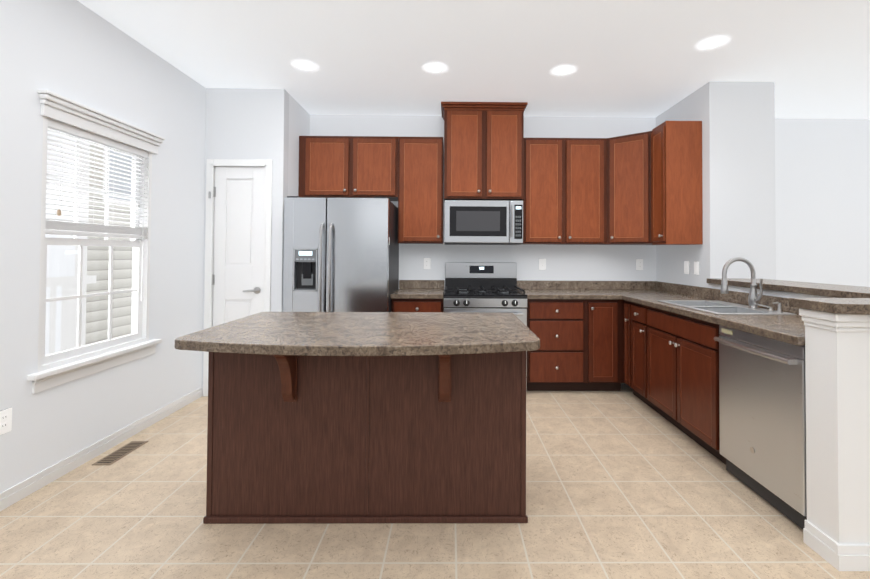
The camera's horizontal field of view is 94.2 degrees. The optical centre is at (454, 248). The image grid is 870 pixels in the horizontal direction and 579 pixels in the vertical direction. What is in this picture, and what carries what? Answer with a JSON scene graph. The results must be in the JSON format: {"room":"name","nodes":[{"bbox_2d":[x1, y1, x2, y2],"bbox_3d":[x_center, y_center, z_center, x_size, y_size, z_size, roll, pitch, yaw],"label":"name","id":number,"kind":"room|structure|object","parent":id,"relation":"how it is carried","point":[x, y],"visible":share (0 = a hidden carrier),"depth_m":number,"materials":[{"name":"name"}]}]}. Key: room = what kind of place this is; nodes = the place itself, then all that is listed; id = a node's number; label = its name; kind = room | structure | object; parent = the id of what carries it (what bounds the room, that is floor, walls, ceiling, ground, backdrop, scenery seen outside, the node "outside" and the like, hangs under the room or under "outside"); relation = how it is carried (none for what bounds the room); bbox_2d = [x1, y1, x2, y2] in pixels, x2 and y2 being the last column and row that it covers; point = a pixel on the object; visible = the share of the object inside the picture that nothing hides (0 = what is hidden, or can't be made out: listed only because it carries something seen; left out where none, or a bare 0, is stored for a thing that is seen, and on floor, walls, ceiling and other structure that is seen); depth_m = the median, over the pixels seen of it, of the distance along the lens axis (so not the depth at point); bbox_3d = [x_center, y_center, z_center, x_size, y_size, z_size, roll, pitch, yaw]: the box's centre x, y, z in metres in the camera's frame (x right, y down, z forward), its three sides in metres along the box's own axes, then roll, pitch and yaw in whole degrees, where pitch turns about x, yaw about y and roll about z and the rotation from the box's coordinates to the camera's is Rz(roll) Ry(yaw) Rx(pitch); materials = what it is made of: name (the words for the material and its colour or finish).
{"room":"kitchen","nodes":[
{"label":"kitchen","id":0,"kind":"room"},
{"bbox_2d":[0,383,869,578],"bbox_3d":[1.889,1.330,0.895,8.500,0.060,7.078,0,-1,-1],"label":"floor","id":1,"kind":"structure","parent":0,"point":[625,482],"depth_m":1.89,"materials":[{"name":"tile"}]},
{"bbox_2d":[92,441,147,464],"bbox_3d":[-2.127,1.303,2.576,0.110,0.007,0.310,0,-1,-1],"label":"floor vent","id":2,"kind":"object","parent":1,"relation":"in","point":[119,453],"visible":1,"depth_m":2.56,"materials":[{"name":"brown metal"}]},
{"bbox_2d":[283,196,398,311],"bbox_3d":[-1.042,0.438,3.850,0.906,1.767,0.840,0,-1,-1],"label":"fridge","id":3,"kind":"object","parent":1,"relation":"on","point":[341,254],"visible":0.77,"depth_m":3.51,"materials":[{"name":"grey metal"}]},
{"bbox_2d":[203,356,527,523],"bbox_3d":[-0.420,0.872,2.116,1.536,0.871,0.788,0,-1,-1],"label":"kitchen island","id":4,"kind":"object","parent":1,"relation":"on","point":[366,417],"depth_m":1.93,"materials":[{"name":"brown wood"}]},
{"bbox_2d":[175,312,539,355],"bbox_3d":[-0.417,0.415,2.063,1.570,0.039,0.950,0,-1,-1],"label":"island countertop","id":5,"kind":"structure","parent":4,"relation":"on","point":[262,333],"depth_m":1.82,"materials":[{"name":"brown stone"}]},
{"bbox_2d":[392,298,443,311],"bbox_3d":[-0.350,0.903,3.973,0.475,0.872,0.626,0,-1,-1],"label":"base cabinet","id":6,"kind":"object","parent":1,"relation":"on","point":[417,305],"visible":0.21,"depth_m":3.70,"materials":[{"name":"brown wood"}]},
{"bbox_2d":[391,280,444,298],"bbox_3d":[-0.349,0.401,3.989,0.482,0.131,0.632,0,-1,-1],"label":"countertop","id":7,"kind":"structure","parent":6,"relation":"on","point":[408,289],"depth_m":4.08,"materials":[{"name":"stone"}]},
{"bbox_2d":[444,262,526,391],"bbox_3d":[0.273,0.744,3.935,0.762,1.196,0.696,0,-1,-1],"label":"range","id":8,"kind":"object","parent":1,"relation":"on","point":[489,287],"visible":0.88,"depth_m":3.96,"materials":[{"name":"grey metal"}]},
{"bbox_2d":[526,299,589,390],"bbox_3d":[0.929,0.910,4.001,0.544,0.872,0.595,0,-1,-1],"label":"base cabinet","id":9,"kind":"object","parent":1,"relation":"on","point":[581,348],"depth_m":3.71,"materials":[{"name":"brown wood"}]},
{"bbox_2d":[590,299,624,390],"bbox_3d":[1.383,0.913,4.006,0.363,0.872,0.595,0,-1,-1],"label":"base cabinet","id":10,"kind":"object","parent":1,"relation":"on","point":[606,315],"depth_m":3.71,"materials":[{"name":"brown wood"}]},
{"bbox_2d":[517,280,618,299],"bbox_3d":[1.084,0.408,4.003,0.853,0.131,0.632,0,-1,-1],"label":"countertop","id":11,"kind":"structure","parent":10,"relation":"on","point":[533,289],"depth_m":4.27,"materials":[{"name":"stone"}]},
{"bbox_2d":[615,281,804,345],"bbox_3d":[1.845,0.397,3.075,0.652,0.131,2.503,0,-1,-1],"label":"countertop","id":12,"kind":"structure","parent":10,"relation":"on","point":[790,329],"depth_m":2.77,"materials":[{"name":"stone"}]},
{"bbox_2d":[657,300,796,314],"bbox_3d":[1.864,0.500,2.859,0.492,0.175,0.736,0,-1,-1],"label":"sink","id":13,"kind":"object","parent":12,"relation":"in","point":[719,307],"visible":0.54,"depth_m":2.84,"materials":[{"name":"silver metal"}]},
{"bbox_2d":[720,257,782,312],"bbox_3d":[1.956,0.235,2.674,0.254,0.348,0.262,0,-1,-1],"label":"faucet","id":14,"kind":"object","parent":12,"relation":"on","point":[754,298],"visible":1,"depth_m":2.76,"materials":[{"name":"silver metal"}]},
{"bbox_2d":[624,300,639,398],"bbox_3d":[1.856,0.907,3.477,0.610,0.872,0.508,0,-1,-1],"label":"base cabinet","id":15,"kind":"object","parent":1,"relation":"on","point":[631,310],"depth_m":3.54,"materials":[{"name":"brown wood"}]},
{"bbox_2d":[640,304,725,464],"bbox_3d":[1.862,0.897,2.876,0.610,0.872,0.935,0,-1,-1],"label":"base cabinet","id":16,"kind":"object","parent":1,"relation":"on","point":[671,367],"depth_m":2.77,"materials":[{"name":"brown wood"}]},
{"bbox_2d":[714,325,806,528],"bbox_3d":[1.840,0.880,2.110,0.660,0.856,0.576,0,-1,-1],"label":"dishwasher","id":17,"kind":"object","parent":1,"relation":"on","point":[762,406],"visible":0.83,"depth_m":2.04,"materials":[{"name":"grey metal"}]},
{"bbox_2d":[0,0,869,543],"bbox_3d":[1.897,-0.085,0.918,8.500,2.772,7.078,0,-1,-1],"label":"wall","id":18,"kind":"structure","parent":0,"point":[786,198],"depth_m":3.35,"materials":[{"name":"paint"}]},
{"bbox_2d":[0,407,11,434],"bbox_3d":[-2.246,0.865,2.008,0.008,0.119,0.075,0,-1,-1],"label":"electrical outlet","id":19,"kind":"object","parent":18,"relation":"attached to","point":[5,420],"visible":1,"depth_m":2.02,"materials":[{"name":"white plastic"}]},
{"bbox_2d":[27,90,164,393],"bbox_3d":[-2.278,-0.031,2.599,0.165,1.625,0.935,0,-1,-1],"label":"window","id":20,"kind":"structure","parent":18,"relation":"in","point":[139,326],"depth_m":2.54,"materials":[{"name":"white wood"}]},
{"bbox_2d":[45,118,147,300],"bbox_3d":[-2.264,-0.170,2.589,0.051,1.092,0.744,0,-1,-1],"label":"window blinds","id":21,"kind":"object","parent":20,"relation":"attached to","point":[72,228],"visible":0.83,"depth_m":2.52,"materials":[{"name":"white plastic"}]},
{"bbox_2d":[0,387,202,510],"bbox_3d":[-2.230,1.229,0.463,0.013,0.085,6.295,0,-1,-1],"label":"baseboard","id":22,"kind":"structure","parent":18,"relation":"attached to","point":[21,490],"depth_m":2.46,"materials":[{"name":"white wood"}]},
{"bbox_2d":[203,159,272,396],"bbox_3d":[-1.948,0.264,3.675,0.586,2.124,0.131,0,-1,-1],"label":"door frame","id":23,"kind":"structure","parent":18,"relation":"attached to","point":[209,241],"depth_m":3.62,"materials":[{"name":"white wood"}]},
{"bbox_2d":[212,166,264,326],"bbox_3d":[-1.950,0.288,3.626,0.460,2.050,0.086,0,-1,-1],"label":"pantry door","id":24,"kind":"structure","parent":18,"relation":"in","point":[237,276],"depth_m":3.64,"materials":[{"name":"white wood"}]},
{"bbox_2d":[298,136,398,200],"bbox_3d":[-1.061,-0.810,4.142,0.987,0.607,0.352,0,-1,-1],"label":"upper cabinet","id":25,"kind":"object","parent":18,"relation":"attached to","point":[348,166],"visible":1,"depth_m":4.00,"materials":[{"name":"brown wood"}]},
{"bbox_2d":[398,137,443,243],"bbox_3d":[-0.344,-0.578,4.145,0.446,1.062,0.352,0,-1,-1],"label":"upper cabinet","id":26,"kind":"object","parent":18,"relation":"attached to","point":[420,186],"visible":1,"depth_m":4.00,"materials":[{"name":"brown wood"}]},
{"bbox_2d":[424,258,430,268],"bbox_3d":[-0.297,0.167,4.308,0.075,0.119,0.008,0,-1,-1],"label":"electrical outlet","id":27,"kind":"object","parent":18,"relation":"attached to","point":[427,263],"visible":1,"depth_m":4.31,"materials":[{"name":"grey plastic"}]},
{"bbox_2d":[441,102,527,202],"bbox_3d":[0.283,-0.954,4.127,0.850,0.946,0.414,0,-1,-1],"label":"upper cabinet","id":28,"kind":"object","parent":18,"relation":"attached to","point":[483,150],"visible":1,"depth_m":3.95,"materials":[{"name":"brown wood"}]},
{"bbox_2d":[444,200,522,244],"bbox_3d":[0.279,-0.249,4.100,0.766,0.425,0.442,0,-1,-1],"label":"microwave","id":29,"kind":"object","parent":28,"relation":"attached to","point":[483,222],"visible":1,"depth_m":3.92,"materials":[{"name":"grey metal"}]},
{"bbox_2d":[539,259,545,269],"bbox_3d":[0.937,0.173,4.320,0.075,0.119,0.008,0,-1,-1],"label":"electrical outlet","id":30,"kind":"object","parent":18,"relation":"attached to","point":[542,264],"visible":1,"depth_m":4.32,"materials":[{"name":"grey plastic"}]},
{"bbox_2d":[522,138,606,244],"bbox_3d":[1.099,-0.571,4.159,0.838,1.062,0.352,0,-1,-1],"label":"upper cabinet","id":31,"kind":"object","parent":18,"relation":"attached to","point":[564,200],"visible":1,"depth_m":4.02,"materials":[{"name":"brown wood"}]},
{"bbox_2d":[601,131,652,244],"bbox_3d":[1.845,-0.568,4.066,0.643,1.062,0.554,0,-1,-1],"label":"upper cabinet","id":32,"kind":"object","parent":18,"relation":"attached to","point":[628,189],"visible":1,"depth_m":3.90,"materials":[{"name":"brown wood"}]},
{"bbox_2d":[636,259,642,269],"bbox_3d":[1.982,0.179,4.330,0.075,0.119,0.008,0,-1,-1],"label":"electrical outlet","id":33,"kind":"object","parent":18,"relation":"attached to","point":[639,264],"visible":1,"depth_m":4.33,"materials":[{"name":"grey plastic"}]},
{"bbox_2d":[651,121,702,244],"bbox_3d":[1.986,-0.574,3.664,0.368,1.086,0.249,0,-1,-1],"label":"upper cabinet","id":34,"kind":"object","parent":18,"relation":"attached to","point":[676,187],"visible":1,"depth_m":3.54,"materials":[{"name":"brown wood"}]},
{"bbox_2d":[684,261,688,273],"bbox_3d":[2.163,0.182,3.768,0.008,0.119,0.075,0,-1,-1],"label":"light switch","id":35,"kind":"object","parent":18,"relation":"attached to","point":[686,267],"visible":1,"depth_m":3.76,"materials":[{"name":"grey plastic"}]},
{"bbox_2d":[694,261,698,274],"bbox_3d":[2.165,0.179,3.618,0.008,0.119,0.075,0,-1,-1],"label":"light switch","id":36,"kind":"object","parent":18,"relation":"attached to","point":[696,267],"visible":1,"depth_m":3.61,"materials":[{"name":"grey plastic"}]},
{"bbox_2d":[709,283,834,297],"bbox_3d":[2.173,0.299,2.644,0.010,0.025,1.568,0,-1,-1],"label":"trim","id":37,"kind":"structure","parent":18,"relation":"attached to","point":[712,285],"depth_m":2.70,"materials":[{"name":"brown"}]},
{"bbox_2d":[799,308,869,331],"bbox_3d":[1.848,0.310,1.748,0.600,0.079,0.210,0,-1,-1],"label":"trim","id":38,"kind":"structure","parent":18,"relation":"attached to","point":[839,322],"depth_m":1.66,"materials":[{"name":"white wood"}]},
{"bbox_2d":[707,278,869,314],"bbox_3d":[2.067,0.261,2.452,1.085,0.041,1.952,0,-1,-1],"label":"bar","id":39,"kind":"object","parent":38,"relation":"on","point":[848,299],"visible":0.81,"depth_m":2.27,"materials":[{"name":"stone"}]},
{"bbox_2d":[824,535,869,570],"bbox_3d":[1.940,1.263,1.651,0.764,0.100,0.018,0,-1,-1],"label":"baseboard","id":40,"kind":"structure","parent":18,"relation":"attached to","point":[840,557],"depth_m":1.64,"materials":[{"name":"white wood"}]},
{"bbox_2d":[77,0,869,118],"bbox_3d":[1.904,-1.511,0.941,8.500,0.080,7.078,0,-1,-1],"label":"ceiling","id":41,"kind":"structure","parent":0,"point":[642,58],"depth_m":2.95,"materials":[{"name":"paint"}]},
{"bbox_2d":[291,59,315,71],"bbox_3d":[-1.192,-1.447,3.208,0.270,0.006,0.270,0,-1,-1],"label":"recessed light","id":42,"kind":"object","parent":41,"relation":"in","point":[305,65],"visible":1,"depth_m":3.19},
{"bbox_2d":[422,62,448,73],"bbox_3d":[-0.157,-1.441,3.234,0.270,0.006,0.270,0,-1,-1],"label":"recessed light","id":43,"kind":"object","parent":41,"relation":"in","point":[435,67],"visible":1,"depth_m":3.23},
{"bbox_2d":[548,65,573,75],"bbox_3d":[0.880,-1.435,3.267,0.270,0.006,0.270,0,-1,-1],"label":"recessed light","id":44,"kind":"object","parent":41,"relation":"in","point":[563,70],"visible":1,"depth_m":3.26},
{"bbox_2d":[692,35,730,49],"bbox_3d":[1.808,-1.437,2.834,0.270,0.006,0.270,0,-1,-1],"label":"recessed light","id":45,"kind":"object","parent":41,"relation":"in","point":[711,43],"visible":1,"depth_m":2.83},
{"label":"outside","id":46,"kind":"structure","parent":0,"visible":0},
{"bbox_2d":[45,131,132,354],"bbox_3d":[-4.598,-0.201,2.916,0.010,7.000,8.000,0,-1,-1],"label":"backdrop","id":47,"kind":"structure","parent":46,"point":[123,254],"depth_m":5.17,"materials":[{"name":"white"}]},
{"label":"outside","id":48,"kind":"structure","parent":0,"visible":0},
{"bbox_2d":[103,149,131,205],"bbox_3d":[-4.592,-1.056,5.631,0.025,0.900,0.700,0,-1,-1],"label":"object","id":49,"kind":"object","parent":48,"point":[110,197],"depth_m":5.51,"materials":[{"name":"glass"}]}
]}

